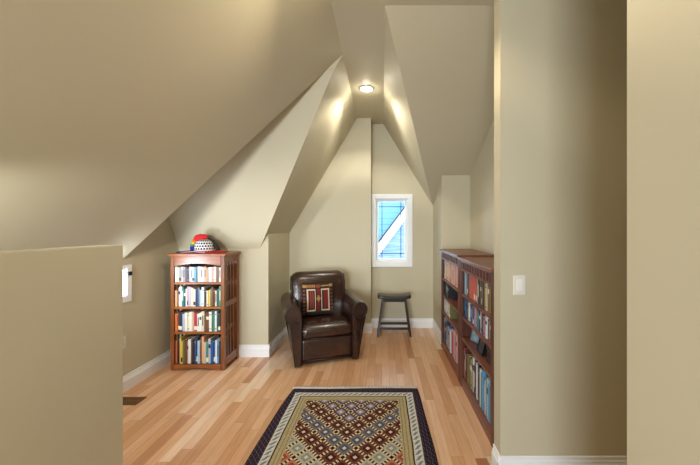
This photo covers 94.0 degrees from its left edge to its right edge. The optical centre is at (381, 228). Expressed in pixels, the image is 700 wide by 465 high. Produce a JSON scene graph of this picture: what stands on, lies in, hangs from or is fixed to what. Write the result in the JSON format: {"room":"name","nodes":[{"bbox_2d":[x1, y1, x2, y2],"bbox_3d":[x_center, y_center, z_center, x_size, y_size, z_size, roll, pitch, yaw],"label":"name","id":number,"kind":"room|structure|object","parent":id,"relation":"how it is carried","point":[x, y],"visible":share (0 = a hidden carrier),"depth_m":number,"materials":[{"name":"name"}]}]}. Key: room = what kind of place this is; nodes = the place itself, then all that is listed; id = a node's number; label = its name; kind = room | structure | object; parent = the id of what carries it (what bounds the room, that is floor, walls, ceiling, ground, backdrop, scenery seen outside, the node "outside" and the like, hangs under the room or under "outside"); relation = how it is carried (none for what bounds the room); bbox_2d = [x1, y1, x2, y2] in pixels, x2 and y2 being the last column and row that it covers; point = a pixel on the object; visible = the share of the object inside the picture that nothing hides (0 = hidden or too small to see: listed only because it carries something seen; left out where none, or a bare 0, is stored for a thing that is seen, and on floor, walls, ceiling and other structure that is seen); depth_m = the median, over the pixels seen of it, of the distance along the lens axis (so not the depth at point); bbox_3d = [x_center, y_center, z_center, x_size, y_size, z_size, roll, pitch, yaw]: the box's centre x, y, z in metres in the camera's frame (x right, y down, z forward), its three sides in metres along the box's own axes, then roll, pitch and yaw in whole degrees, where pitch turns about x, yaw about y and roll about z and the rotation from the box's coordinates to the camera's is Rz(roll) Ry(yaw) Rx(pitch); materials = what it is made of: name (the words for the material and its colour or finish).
{"room":"attic reading room","nodes":[
{"label":"attic reading room","id":0,"kind":"room"},
{"bbox_2d":[0,245,122,464],"bbox_3d":[-1.510,0.795,0.310,0.120,1.410,3.020,0,0,0],"label":"wall","id":1,"kind":"structure","parent":0,"point":[61,309],"depth_m":1.47,"materials":[{"name":"paint"}]},
{"bbox_2d":[123,217,178,375],"bbox_3d":[-2.460,-0.150,0.425,0.140,3.300,7.050,0,0,0],"label":"wall","id":2,"kind":"structure","parent":0,"point":[146,318],"depth_m":3.34,"materials":[{"name":"paint"}]},
{"bbox_2d":[123,264,131,302],"bbox_3d":[-2.434,0.500,2.690,0.152,0.360,0.780,0,0,0],"label":"window","id":3,"kind":"structure","parent":2,"relation":"in","point":[127,269],"depth_m":3.03,"materials":[{"name":"glass"}]},
{"bbox_2d":[123,350,169,391],"bbox_3d":[-2.382,1.430,0.410,0.016,0.140,6.820,0,0,0],"label":"baseboard","id":4,"kind":"structure","parent":2,"relation":"attached to","point":[144,371],"depth_m":3.26,"materials":[{"name":"white paint"}]},
{"bbox_2d":[0,0,342,258],"bbox_3d":[-1.455,-0.641,-0.058,2.190,2.039,6.085,0,0,0],"label":"ceiling","id":5,"kind":"structure","parent":0,"point":[114,113],"depth_m":1.85,"materials":[{"name":"paint"}]},
{"bbox_2d":[179,234,271,344],"bbox_3d":[-1.913,0.779,3.880,1.154,1.441,0.120,0,0,0],"label":"wall","id":6,"kind":"structure","parent":0,"point":[255,264],"depth_m":3.82,"materials":[{"name":"paint"}]},
{"bbox_2d":[239,345,269,356],"bbox_3d":[-1.855,1.430,3.812,1.070,0.140,0.016,0,0,0],"label":"baseboard","id":7,"kind":"structure","parent":6,"relation":"attached to","point":[244,350],"depth_m":3.80,"materials":[{"name":"white paint"}]},
{"bbox_2d":[169,70,333,247],"bbox_3d":[-1.466,-0.632,3.428,2.049,1.721,0.885,0,0,0],"label":"ceiling","id":8,"kind":"structure","parent":0,"point":[236,207],"depth_m":3.48,"materials":[{"name":"paint"}]},
{"bbox_2d":[272,233,288,339],"bbox_3d":[-1.386,0.779,4.330,0.100,1.441,0.780,0,0,0],"label":"wall","id":9,"kind":"structure","parent":0,"point":[280,242],"depth_m":4.24,"materials":[{"name":"paint"}]},
{"bbox_2d":[269,326,287,355],"bbox_3d":[-1.328,1.430,4.255,0.016,0.140,0.870,0,0,0],"label":"baseboard","id":10,"kind":"structure","parent":9,"relation":"attached to","point":[274,344],"depth_m":4.14,"materials":[{"name":"white paint"}]},
{"bbox_2d":[123,328,491,464],"bbox_3d":[0.095,1.550,1.000,5.210,0.100,8.200,0,0,0],"label":"floor","id":11,"kind":"structure","parent":0,"point":[190,416],"depth_m":2.89,"materials":[{"name":"brown wood"}]},
{"bbox_2d":[123,397,146,404],"bbox_3d":[-2.235,1.497,2.830,0.280,0.006,0.130,0,0,0],"label":"floor vent","id":12,"kind":"object","parent":11,"relation":"in","point":[126,400],"visible":0.49,"depth_m":2.83,"materials":[{"name":"brown metal"}]},
{"bbox_2d":[123,398,141,403],"bbox_3d":[-2.235,1.497,2.830,0.250,0.004,0.100,0,0,0],"label":"grille","id":13,"kind":"object","parent":12,"relation":"attached to","point":[125,400],"depth_m":2.83,"materials":[{"name":"brown metal"}]},
{"bbox_2d":[167,251,240,370],"bbox_3d":[-1.958,0.880,3.612,0.615,1.240,0.384,0,0,0],"label":"bookcase","id":14,"kind":"object","parent":11,"relation":"on","point":[230,258],"visible":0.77,"depth_m":3.45,"materials":[{"name":"red wood"}]},
{"bbox_2d":[175,313,177,331],"bbox_3d":[-2.188,0.996,3.545,0.027,0.189,0.174,0,0,0],"label":"book","id":15,"kind":"object","parent":14,"relation":"on","point":[176,314],"visible":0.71,"depth_m":3.46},
{"bbox_2d":[175,290,177,306],"bbox_3d":[-2.190,0.741,3.547,0.024,0.170,0.179,0,0,0],"label":"book","id":16,"kind":"object","parent":14,"relation":"on","point":[176,291],"visible":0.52,"depth_m":3.46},
{"bbox_2d":[177,339,179,362],"bbox_3d":[-2.171,1.308,3.550,0.023,0.250,0.164,0,0,0],"label":"book","id":17,"kind":"object","parent":14,"relation":"on","point":[178,340],"visible":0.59,"depth_m":3.47,"materials":[{"name":"paper"}]},
{"bbox_2d":[182,313,184,330],"bbox_3d":[-2.114,0.998,3.555,0.030,0.185,0.176,0,0,0],"label":"book","id":18,"kind":"object","parent":14,"relation":"on","point":[183,314],"visible":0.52,"depth_m":3.47,"materials":[{"name":"white paper"}]},
{"bbox_2d":[179,265,188,281],"bbox_3d":[-2.151,0.484,3.551,0.027,0.159,0.180,0,0,0],"label":"book","id":19,"kind":"object","parent":14,"relation":"on","point":[180,268],"visible":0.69,"depth_m":3.46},
{"bbox_2d":[181,337,187,363],"bbox_3d":[-2.131,1.313,3.539,0.020,0.241,0.166,0,0,0],"label":"book","id":20,"kind":"object","parent":14,"relation":"on","point":[187,337],"visible":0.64,"depth_m":3.46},
{"bbox_2d":[180,334,189,362],"bbox_3d":[-2.151,1.297,3.549,0.017,0.273,0.164,0,0,0],"label":"book","id":21,"kind":"object","parent":14,"relation":"on","point":[186,335],"visible":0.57,"depth_m":3.48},
{"bbox_2d":[179,309,191,330],"bbox_3d":[-2.144,0.993,3.557,0.028,0.195,0.188,0,0,0],"label":"book","id":22,"kind":"object","parent":14,"relation":"on","point":[181,313],"visible":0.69,"depth_m":3.46,"materials":[{"name":"paper"}]},
{"bbox_2d":[180,284,190,306],"bbox_3d":[-2.140,0.719,3.552,0.013,0.213,0.179,0,0,0],"label":"book","id":23,"kind":"object","parent":14,"relation":"on","point":[188,284],"visible":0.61,"depth_m":3.46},
{"bbox_2d":[182,284,193,306],"bbox_3d":[-2.124,0.722,3.557,0.019,0.208,0.190,0,0,0],"label":"book","id":24,"kind":"object","parent":14,"relation":"on","point":[184,287],"visible":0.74,"depth_m":3.46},
{"bbox_2d":[184,334,194,363],"bbox_3d":[-2.091,1.306,3.542,0.027,0.257,0.168,0,0,0],"label":"book","id":25,"kind":"object","parent":14,"relation":"on","point":[193,335],"visible":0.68,"depth_m":3.46,"materials":[{"name":"paper"}]},
{"bbox_2d":[185,309,194,330],"bbox_3d":[-2.086,0.990,3.551,0.024,0.201,0.184,0,0,0],"label":"book","id":26,"kind":"object","parent":14,"relation":"on","point":[192,309],"visible":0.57,"depth_m":3.46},
{"bbox_2d":[192,341,194,363],"bbox_3d":[-2.008,1.321,3.555,0.026,0.226,0.182,0,0,0],"label":"book","id":27,"kind":"object","parent":14,"relation":"on","point":[193,343],"visible":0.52,"depth_m":3.46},
{"bbox_2d":[188,334,199,363],"bbox_3d":[-2.050,1.305,3.546,0.026,0.257,0.167,0,0,0],"label":"book","id":28,"kind":"object","parent":14,"relation":"on","point":[195,336],"visible":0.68,"depth_m":3.46,"materials":[{"name":"paper"}]},
{"bbox_2d":[188,284,199,306],"bbox_3d":[-2.050,0.720,3.552,0.024,0.211,0.183,0,0,0],"label":"book","id":29,"kind":"object","parent":14,"relation":"on","point":[189,287],"visible":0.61,"depth_m":3.46,"materials":[{"name":"paper"}]},
{"bbox_2d":[191,309,197,330],"bbox_3d":[-2.023,0.985,3.541,0.015,0.211,0.163,0,0,0],"label":"book","id":30,"kind":"object","parent":14,"relation":"on","point":[196,309],"visible":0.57,"depth_m":3.46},
{"bbox_2d":[193,288,197,305],"bbox_3d":[-1.999,0.734,3.547,0.021,0.183,0.168,0,0,0],"label":"book","id":31,"kind":"object","parent":14,"relation":"on","point":[194,290],"visible":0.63,"depth_m":3.46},
{"bbox_2d":[191,285,201,306],"bbox_3d":[-2.024,0.726,3.546,0.026,0.200,0.169,0,0,0],"label":"book","id":32,"kind":"object","parent":14,"relation":"on","point":[195,287],"visible":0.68,"depth_m":3.46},
{"bbox_2d":[192,265,201,281],"bbox_3d":[-2.008,0.486,3.552,0.022,0.156,0.190,0,0,0],"label":"book","id":33,"kind":"object","parent":14,"relation":"on","point":[193,268],"visible":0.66,"depth_m":3.46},
{"bbox_2d":[197,340,199,363],"bbox_3d":[-1.952,1.312,3.544,0.026,0.244,0.168,0,0,0],"label":"book","id":34,"kind":"object","parent":14,"relation":"on","point":[198,341],"visible":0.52,"depth_m":3.46,"materials":[{"name":"paper"}]},
{"bbox_2d":[194,309,205,330],"bbox_3d":[-1.986,0.993,3.552,0.030,0.196,0.180,0,0,0],"label":"book","id":35,"kind":"object","parent":14,"relation":"on","point":[195,313],"visible":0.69,"depth_m":3.46,"materials":[{"name":"paper"}]},
{"bbox_2d":[200,337,201,362],"bbox_3d":[-1.931,1.296,3.555,0.014,0.275,0.182,0,0,0],"label":"book","id":36,"kind":"object","parent":14,"relation":"on","point":[201,337],"visible":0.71,"depth_m":3.46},
{"bbox_2d":[176,234,227,252],"bbox_3d":[-1.965,0.157,3.596,0.564,0.204,0.281,0,0,0],"label":"hat","id":37,"kind":"object","parent":14,"relation":"on","point":[200,243],"visible":1,"depth_m":3.55,"materials":[{"name":"fabric"}]},
{"bbox_2d":[198,284,208,305],"bbox_3d":[-1.956,0.723,3.558,0.018,0.205,0.185,0,0,0],"label":"book","id":38,"kind":"object","parent":14,"relation":"on","point":[200,287],"visible":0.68,"depth_m":3.47,"materials":[{"name":"paper"}]},
{"bbox_2d":[200,265,208,281],"bbox_3d":[-1.927,0.483,3.549,0.030,0.161,0.171,0,0,0],"label":"book","id":39,"kind":"object","parent":14,"relation":"on","point":[201,267],"visible":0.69,"depth_m":3.46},
{"bbox_2d":[204,340,207,363],"bbox_3d":[-1.887,1.319,3.551,0.025,0.229,0.183,0,0,0],"label":"book","id":40,"kind":"object","parent":14,"relation":"on","point":[206,340],"visible":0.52,"depth_m":3.46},
{"bbox_2d":[201,309,211,330],"bbox_3d":[-1.907,0.985,3.553,0.030,0.212,0.188,0,0,0],"label":"book","id":41,"kind":"object","parent":14,"relation":"on","point":[206,310],"visible":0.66,"depth_m":3.46,"materials":[{"name":"paper"}]},
{"bbox_2d":[206,341,207,363],"bbox_3d":[-1.861,1.320,3.551,0.025,0.228,0.181,0,0,0],"label":"book","id":42,"kind":"object","parent":14,"relation":"on","point":[207,341],"visible":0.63,"depth_m":3.46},
{"bbox_2d":[202,334,212,362],"bbox_3d":[-1.911,1.292,3.562,0.024,0.284,0.190,0,0,0],"label":"book","id":43,"kind":"object","parent":14,"relation":"on","point":[205,337],"visible":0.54,"depth_m":3.47,"materials":[{"name":"paper"}]},
{"bbox_2d":[202,285,212,306],"bbox_3d":[-1.907,0.724,3.546,0.026,0.204,0.176,0,0,0],"label":"book","id":44,"kind":"object","parent":14,"relation":"on","point":[207,286],"visible":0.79,"depth_m":3.46,"materials":[{"name":"paper"}]},
{"bbox_2d":[206,290,208,306],"bbox_3d":[-1.861,0.741,3.545,0.020,0.169,0.165,0,0,0],"label":"book","id":45,"kind":"object","parent":14,"relation":"on","point":[207,291],"visible":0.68,"depth_m":3.46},
{"bbox_2d":[204,265,213,281],"bbox_3d":[-1.885,0.482,3.550,0.018,0.164,0.172,0,0,0],"label":"book","id":46,"kind":"object","parent":14,"relation":"on","point":[205,267],"visible":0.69,"depth_m":3.46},
{"bbox_2d":[206,309,213,330],"bbox_3d":[-1.856,0.989,3.546,0.028,0.204,0.174,0,0,0],"label":"book","id":47,"kind":"object","parent":14,"relation":"on","point":[207,313],"visible":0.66,"depth_m":3.46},
{"bbox_2d":[208,265,217,281],"bbox_3d":[-1.832,0.486,3.557,0.033,0.156,0.188,0,0,0],"label":"book","id":48,"kind":"object","parent":14,"relation":"on","point":[209,268],"visible":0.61,"depth_m":3.46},
{"bbox_2d":[208,334,218,363],"bbox_3d":[-1.837,1.301,3.544,0.022,0.265,0.170,0,0,0],"label":"book","id":49,"kind":"object","parent":14,"relation":"on","point":[215,336],"visible":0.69,"depth_m":3.46,"materials":[{"name":"paper"}]},
{"bbox_2d":[209,309,218,330],"bbox_3d":[-1.827,0.987,3.552,0.028,0.207,0.188,0,0,0],"label":"book","id":50,"kind":"object","parent":14,"relation":"on","point":[214,310],"visible":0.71,"depth_m":3.46,"materials":[{"name":"paper"}]},
{"bbox_2d":[211,337,218,363],"bbox_3d":[-1.811,1.320,3.544,0.027,0.228,0.167,0,0,0],"label":"book","id":51,"kind":"object","parent":14,"relation":"on","point":[212,342],"visible":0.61,"depth_m":3.46,"materials":[{"name":"paper"}]},
{"bbox_2d":[212,284,220,306],"bbox_3d":[-1.806,0.722,3.544,0.018,0.207,0.165,0,0,0],"label":"book","id":52,"kind":"object","parent":14,"relation":"on","point":[216,286],"visible":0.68,"depth_m":3.47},
{"bbox_2d":[215,309,219,330],"bbox_3d":[-1.769,0.984,3.551,0.018,0.215,0.186,0,0,0],"label":"book","id":53,"kind":"object","parent":14,"relation":"on","point":[219,309],"visible":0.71,"depth_m":3.46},
{"bbox_2d":[215,337,220,362],"bbox_3d":[-1.769,1.312,3.549,0.020,0.244,0.162,0,0,0],"label":"book","id":54,"kind":"object","parent":14,"relation":"on","point":[220,337],"visible":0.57,"depth_m":3.47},
{"bbox_2d":[217,338,220,363],"bbox_3d":[-1.748,1.311,3.542,0.020,0.246,0.162,0,0,0],"label":"book","id":55,"kind":"object","parent":14,"relation":"on","point":[220,338],"visible":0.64,"depth_m":3.46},
{"bbox_2d":[216,265,226,281],"bbox_3d":[-1.750,0.484,3.546,0.033,0.160,0.172,0,0,0],"label":"book","id":56,"kind":"object","parent":14,"relation":"on","point":[218,267],"visible":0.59,"depth_m":3.46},
{"bbox_2d":[219,284,226,305],"bbox_3d":[-1.728,0.719,3.545,0.018,0.215,0.163,0,0,0],"label":"book","id":57,"kind":"object","parent":14,"relation":"on","point":[226,284],"visible":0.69,"depth_m":3.46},
{"bbox_2d":[219,266,226,281],"bbox_3d":[-1.726,0.487,3.544,0.014,0.153,0.169,0,0,0],"label":"book","id":58,"kind":"object","parent":14,"relation":"on","point":[226,266],"visible":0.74,"depth_m":3.46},
{"bbox_2d":[218,309,228,331],"bbox_3d":[-1.730,0.995,3.548,0.023,0.191,0.183,0,0,0],"label":"book","id":59,"kind":"object","parent":14,"relation":"on","point":[219,314],"visible":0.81,"depth_m":3.46,"materials":[{"name":"paper"}]},
{"bbox_2d":[219,335,228,363],"bbox_3d":[-1.728,1.313,3.550,0.019,0.242,0.180,0,0,0],"label":"book","id":60,"kind":"object","parent":14,"relation":"on","point":[228,335],"visible":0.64,"depth_m":3.46,"materials":[{"name":"paper"}]},
{"bbox_2d":[281,270,367,366],"bbox_3d":[-0.733,1.020,3.967,0.933,0.960,0.790,0,0,-20],"label":"armchair","id":61,"kind":"object","parent":11,"relation":"on","point":[338,335],"visible":0.97,"depth_m":3.71,"materials":[{"name":"brown leather"}]},
{"bbox_2d":[301,281,333,315],"bbox_3d":[-0.778,0.839,3.935,0.387,0.388,0.141,0,0,-20],"label":"throw pillow","id":62,"kind":"object","parent":61,"relation":"on","point":[317,298],"visible":1,"depth_m":3.89,"materials":[{"name":"red fabric"}]},
{"bbox_2d":[302,313,351,338],"bbox_3d":[-0.701,1.139,3.880,0.590,0.203,0.599,0,0,-20],"label":"seat cushion","id":63,"kind":"object","parent":61,"relation":"on","point":[336,325],"depth_m":3.66,"materials":[{"name":"brown leather"}]},
{"bbox_2d":[244,386,438,464],"bbox_3d":[-0.257,1.496,1.996,1.232,0.009,2.201,0,0,0],"label":"rug","id":64,"kind":"object","parent":11,"relation":"on","point":[356,425],"visible":1,"depth_m":2.41,"materials":[{"name":"fabric"}]},
{"bbox_2d":[377,293,411,336],"bbox_3d":[0.170,1.211,4.620,0.483,0.578,0.240,0,0,0],"label":"stool","id":65,"kind":"object","parent":11,"relation":"on","point":[385,297],"visible":1,"depth_m":4.52,"materials":[{"name":"black paint"}]},
{"bbox_2d":[440,249,493,382],"bbox_3d":[0.932,0.877,3.660,0.395,1.246,0.988,0,0,0],"label":"bookcase","id":66,"kind":"object","parent":11,"relation":"on","point":[451,256],"visible":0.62,"depth_m":3.58,"materials":[{"name":"brown wood"}]},
{"bbox_2d":[448,285,457,297],"bbox_3d":[0.859,0.748,3.876,0.150,0.151,0.027,0,0,0],"label":"book","id":67,"kind":"object","parent":66,"relation":"on","point":[452,293],"visible":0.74,"depth_m":3.86,"materials":[{"name":"paper"}]},
{"bbox_2d":[452,334,453,356],"bbox_3d":[0.856,1.291,3.599,0.150,0.246,0.031,0,0,0],"label":"book","id":68,"kind":"object","parent":66,"relation":"on","point":[452,334],"visible":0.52,"depth_m":3.60,"materials":[{"name":"paper"}]},
{"bbox_2d":[450,305,457,318],"bbox_3d":[0.856,0.953,3.725,0.152,0.152,0.021,0,0,0],"label":"book","id":69,"kind":"object","parent":66,"relation":"on","point":[453,314],"visible":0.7,"depth_m":3.71,"materials":[{"name":"paper"}]},
{"bbox_2d":[456,335,457,363],"bbox_3d":[0.865,1.271,3.428,0.160,0.286,0.031,0,0,0],"label":"book","id":70,"kind":"object","parent":66,"relation":"on","point":[456,335],"visible":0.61,"depth_m":3.42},
{"bbox_2d":[456,266,457,287],"bbox_3d":[0.859,0.500,3.406,0.148,0.228,0.032,0,0,0],"label":"book","id":71,"kind":"object","parent":66,"relation":"on","point":[456,266],"visible":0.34,"depth_m":3.41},
{"bbox_2d":[458,257,493,447],"bbox_3d":[0.932,0.886,2.675,0.395,1.228,0.958,0,0,0],"label":"bookcase","id":72,"kind":"object","parent":11,"relation":"on","point":[481,268],"visible":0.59,"depth_m":2.64,"materials":[{"name":"brown wood"}]},
{"bbox_2d":[465,347,470,380],"bbox_3d":[0.858,1.262,3.035,0.156,0.302,0.031,0,0,0],"label":"book","id":73,"kind":"object","parent":72,"relation":"on","point":[467,350],"visible":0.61,"depth_m":3.02,"materials":[{"name":"paper"}]},
{"bbox_2d":[467,354,473,383],"bbox_3d":[0.864,1.279,2.967,0.168,0.270,0.020,0,0,0],"label":"book","id":74,"kind":"object","parent":72,"relation":"on","point":[467,354],"visible":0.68,"depth_m":2.97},
{"bbox_2d":[468,356,473,385],"bbox_3d":[0.865,1.283,2.939,0.161,0.262,0.033,0,0,0],"label":"book","id":75,"kind":"object","parent":72,"relation":"on","point":[469,357],"visible":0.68,"depth_m":2.92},
{"bbox_2d":[470,275,471,298],"bbox_3d":[0.861,0.508,2.852,0.161,0.212,0.037,0,0,0],"label":"book","id":76,"kind":"object","parent":72,"relation":"on","point":[470,275],"visible":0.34,"depth_m":2.87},
{"bbox_2d":[470,330,479,343],"bbox_3d":[0.857,0.942,2.940,0.058,0.168,0.130,0,0,-20],"label":"picture frame","id":77,"kind":"object","parent":72,"relation":"on","point":[474,337],"visible":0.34,"depth_m":2.95,"materials":[{"name":"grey metal"}]},
{"bbox_2d":[471,331,478,342],"bbox_3d":[0.854,0.942,2.939,0.038,0.144,0.106,0,0,-20],"label":"photo","id":78,"kind":"object","parent":77,"relation":"attached to","point":[474,337],"depth_m":2.94},
{"bbox_2d":[474,277,475,301],"bbox_3d":[0.864,0.507,2.755,0.162,0.214,0.035,0,0,0],"label":"book","id":79,"kind":"object","parent":72,"relation":"on","point":[474,277],"visible":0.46,"depth_m":2.74,"materials":[{"name":"paper"}]},
{"bbox_2d":[473,357,476,392],"bbox_3d":[0.872,1.265,2.822,0.163,0.297,0.033,0,0,0],"label":"book","id":80,"kind":"object","parent":72,"relation":"on","point":[474,358],"visible":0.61,"depth_m":2.81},
{"bbox_2d":[475,360,477,397],"bbox_3d":[0.860,1.258,2.727,0.155,0.312,0.023,0,0,0],"label":"book","id":81,"kind":"object","parent":72,"relation":"on","point":[475,360],"visible":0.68,"depth_m":2.72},
{"bbox_2d":[476,362,478,399],"bbox_3d":[0.860,1.263,2.699,0.148,0.302,0.030,0,0,0],"label":"book","id":82,"kind":"object","parent":72,"relation":"on","point":[477,363],"visible":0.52,"depth_m":2.70,"materials":[{"name":"paper"}]},
{"bbox_2d":[478,367,479,403],"bbox_3d":[0.860,1.270,2.633,0.154,0.288,0.026,0,0,0],"label":"book","id":83,"kind":"object","parent":72,"relation":"on","point":[478,367],"visible":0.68,"depth_m":2.64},
{"bbox_2d":[478,279,479,304],"bbox_3d":[0.859,0.514,2.652,0.147,0.200,0.034,0,0,0],"label":"book","id":84,"kind":"object","parent":72,"relation":"on","point":[478,279],"visible":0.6,"depth_m":2.64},
{"bbox_2d":[476,338,486,355],"bbox_3d":[0.838,0.958,2.700,0.066,0.137,0.150,0,0,0],"label":"picture frame","id":85,"kind":"object","parent":72,"relation":"on","point":[481,347],"visible":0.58,"depth_m":2.69,"materials":[{"name":"black metal"}]},
{"bbox_2d":[478,339,484,352],"bbox_3d":[0.832,0.959,2.700,0.040,0.113,0.126,0,0,0],"label":"photo","id":86,"kind":"object","parent":85,"relation":"attached to","point":[481,345],"depth_m":2.69},
{"bbox_2d":[480,369,483,406],"bbox_3d":[0.856,1.265,2.587,0.151,0.298,0.021,0,0,0],"label":"book","id":87,"kind":"object","parent":72,"relation":"on","point":[480,369],"visible":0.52,"depth_m":2.58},
{"bbox_2d":[482,281,483,308],"bbox_3d":[0.859,0.503,2.509,0.157,0.221,0.036,0,0,0],"label":"book","id":88,"kind":"object","parent":72,"relation":"on","point":[482,281],"visible":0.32,"depth_m":2.51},
{"bbox_2d":[484,380,485,414],"bbox_3d":[0.860,1.285,2.476,0.148,0.257,0.032,0,0,0],"label":"book","id":89,"kind":"object","parent":72,"relation":"on","point":[484,380],"visible":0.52,"depth_m":2.48,"materials":[{"name":"white paper"}]},
{"bbox_2d":[482,370,488,410],"bbox_3d":[0.868,1.260,2.540,0.170,0.307,0.024,0,0,0],"label":"book","id":90,"kind":"object","parent":72,"relation":"on","point":[484,374],"visible":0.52,"depth_m":2.53,"materials":[{"name":"paper"}]},
{"bbox_2d":[485,283,487,310],"bbox_3d":[0.858,0.511,2.441,0.155,0.205,0.029,0,0,0],"label":"book","id":91,"kind":"object","parent":72,"relation":"on","point":[486,284],"visible":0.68,"depth_m":2.43,"materials":[{"name":"paper"}]},
{"bbox_2d":[485,315,488,338],"bbox_3d":[0.857,0.740,2.450,0.146,0.168,0.035,0,0,0],"label":"book","id":92,"kind":"object","parent":72,"relation":"on","point":[486,317],"visible":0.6,"depth_m":2.44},
{"bbox_2d":[486,377,489,415],"bbox_3d":[0.871,1.265,2.444,0.166,0.297,0.030,0,0,0],"label":"book","id":93,"kind":"object","parent":72,"relation":"on","point":[486,377],"visible":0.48,"depth_m":2.45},
{"bbox_2d":[486,346,490,365],"bbox_3d":[0.915,0.968,2.420,0.206,0.120,0.226,0,0,0],"label":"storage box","id":94,"kind":"object","parent":72,"relation":"on","point":[487,347],"visible":0.19,"depth_m":2.48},
{"bbox_2d":[487,378,490,418],"bbox_3d":[0.859,1.264,2.415,0.153,0.300,0.026,0,0,0],"label":"book","id":95,"kind":"object","parent":72,"relation":"on","point":[488,379],"visible":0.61,"depth_m":2.41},
{"bbox_2d":[488,320,489,341],"bbox_3d":[0.860,0.748,2.385,0.151,0.153,0.027,0,0,0],"label":"book","id":96,"kind":"object","parent":72,"relation":"on","point":[488,320],"visible":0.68,"depth_m":2.40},
{"bbox_2d":[488,384,490,422],"bbox_3d":[0.864,1.278,2.383,0.163,0.271,0.036,0,0,0],"label":"book","id":97,"kind":"object","parent":72,"relation":"on","point":[489,385],"visible":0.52,"depth_m":2.38,"materials":[{"name":"paper"}]},
{"bbox_2d":[488,284,490,312],"bbox_3d":[0.855,0.502,2.381,0.150,0.223,0.033,0,0,0],"label":"book","id":98,"kind":"object","parent":72,"relation":"on","point":[488,284],"visible":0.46,"depth_m":2.37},
{"bbox_2d":[261,55,356,245],"bbox_3d":[-0.918,-0.705,3.853,1.116,1.869,1.735,0,0,0],"label":"ceiling","id":99,"kind":"structure","parent":0,"point":[335,116],"depth_m":3.82,"materials":[{"name":"paint"}]},
{"bbox_2d":[289,118,370,322],"bbox_3d":[-0.758,-0.080,4.890,1.196,3.160,0.400,0,0,0],"label":"wall","id":100,"kind":"structure","parent":0,"point":[332,231],"depth_m":4.69,"materials":[{"name":"paint"}]},
{"bbox_2d":[363,323,371,332],"bbox_3d":[-0.740,1.430,4.682,1.192,0.140,0.016,0,0,0],"label":"baseboard","id":101,"kind":"structure","parent":100,"relation":"attached to","point":[367,326],"depth_m":4.67,"materials":[{"name":"white paint"}]},
{"bbox_2d":[327,56,341,69],"bbox_3d":[-0.440,-1.536,2.983,0.160,0.149,0.004,0,0,0],"label":"ceiling","id":102,"kind":"structure","parent":0,"point":[332,67],"depth_m":2.98,"materials":[{"name":"paint"}]},
{"bbox_2d":[371,124,432,317],"bbox_3d":[0.365,-0.100,5.025,1.070,3.200,0.150,0,0,0],"label":"wall","id":103,"kind":"structure","parent":0,"point":[390,172],"depth_m":4.95,"materials":[{"name":"paint"}]},
{"bbox_2d":[372,194,412,266],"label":"window","id":104,"kind":"structure","parent":103,"relation":"in","point":[407,198],"depth_m":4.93,"materials":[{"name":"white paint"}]},
{"bbox_2d":[372,318,432,327],"bbox_3d":[0.310,1.430,4.942,0.940,0.140,0.016,0,0,0],"label":"baseboard","id":105,"kind":"structure","parent":103,"relation":"attached to","point":[414,322],"depth_m":4.93,"materials":[{"name":"white paint"}]},
{"bbox_2d":[331,0,493,123],"bbox_3d":[1.180,-1.650,1.000,3.080,0.100,8.200,0,0,0],"label":"ceiling","id":106,"kind":"structure","parent":0,"point":[360,24],"depth_m":2.76,"materials":[{"name":"paint"}]},
{"bbox_2d":[359,85,373,91],"bbox_3d":[-0.176,-1.594,3.700,0.166,0.012,0.166,0,0,0],"label":"recessed light","id":107,"kind":"object","parent":106,"relation":"in","point":[365,88],"visible":1,"depth_m":3.68,"materials":[{"name":"white paint"}]},
{"bbox_2d":[383,5,493,204],"bbox_3d":[0.645,-1.006,3.652,1.250,1.308,2.655,0,0,0],"label":"ceiling","id":108,"kind":"structure","parent":0,"point":[445,53],"depth_m":2.98,"materials":[{"name":"paint"}]},
{"bbox_2d":[433,175,448,330],"bbox_3d":[0.830,0.375,4.605,0.100,2.250,0.730,0,0,0],"label":"wall","id":109,"kind":"structure","parent":0,"point":[441,203],"depth_m":4.41,"materials":[{"name":"paint"}]},
{"bbox_2d":[432,319,440,343],"bbox_3d":[0.772,1.430,4.588,0.016,0.140,0.725,0,0,0],"label":"baseboard","id":110,"kind":"structure","parent":109,"relation":"attached to","point":[436,329],"depth_m":4.55,"materials":[{"name":"white paint"}]},
{"bbox_2d":[449,175,469,248],"bbox_3d":[1.015,0.350,4.290,0.470,2.300,0.100,0,0,0],"label":"wall","id":111,"kind":"structure","parent":0,"point":[459,185],"depth_m":4.24,"materials":[{"name":"paint"}]},
{"bbox_2d":[470,121,493,253],"bbox_3d":[1.210,-0.150,3.170,0.120,3.300,2.340,0,0,0],"label":"wall","id":112,"kind":"structure","parent":0,"point":[482,174],"depth_m":3.68,"materials":[{"name":"paint"}]},
{"bbox_2d":[494,0,626,455],"bbox_3d":[1.705,-0.100,2.005,1.990,3.200,0.110,0,0,0],"label":"wall","id":113,"kind":"structure","parent":0,"point":[560,66],"depth_m":1.95,"materials":[{"name":"paint"}]},
{"bbox_2d":[491,444,500,464],"bbox_3d":[0.702,1.430,1.998,0.016,0.140,0.125,0,0,0],"label":"baseboard","id":114,"kind":"structure","parent":113,"relation":"attached to","point":[494,453],"depth_m":2.01,"materials":[{"name":"white paint"}]},
{"bbox_2d":[513,275,524,294],"bbox_3d":[0.822,0.336,1.944,0.074,0.118,0.011,0,0,0],"label":"light switch","id":115,"kind":"object","parent":113,"relation":"attached to","point":[518,280],"visible":1,"depth_m":1.94,"materials":[{"name":"white plastic"}]},
{"bbox_2d":[498,456,626,464],"bbox_3d":[1.074,1.378,1.942,0.762,0.048,0.016,0,0,0],"label":"baseboard","id":116,"kind":"structure","parent":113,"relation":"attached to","point":[505,460],"depth_m":1.93,"materials":[{"name":"white paint"}]},
{"bbox_2d":[627,0,699,464],"bbox_3d":[1.705,-0.100,-1.079,1.990,3.200,4.042,0,0,0],"label":"wall","id":117,"kind":"structure","parent":0,"point":[663,36],"depth_m":0.82,"materials":[{"name":"paint"}]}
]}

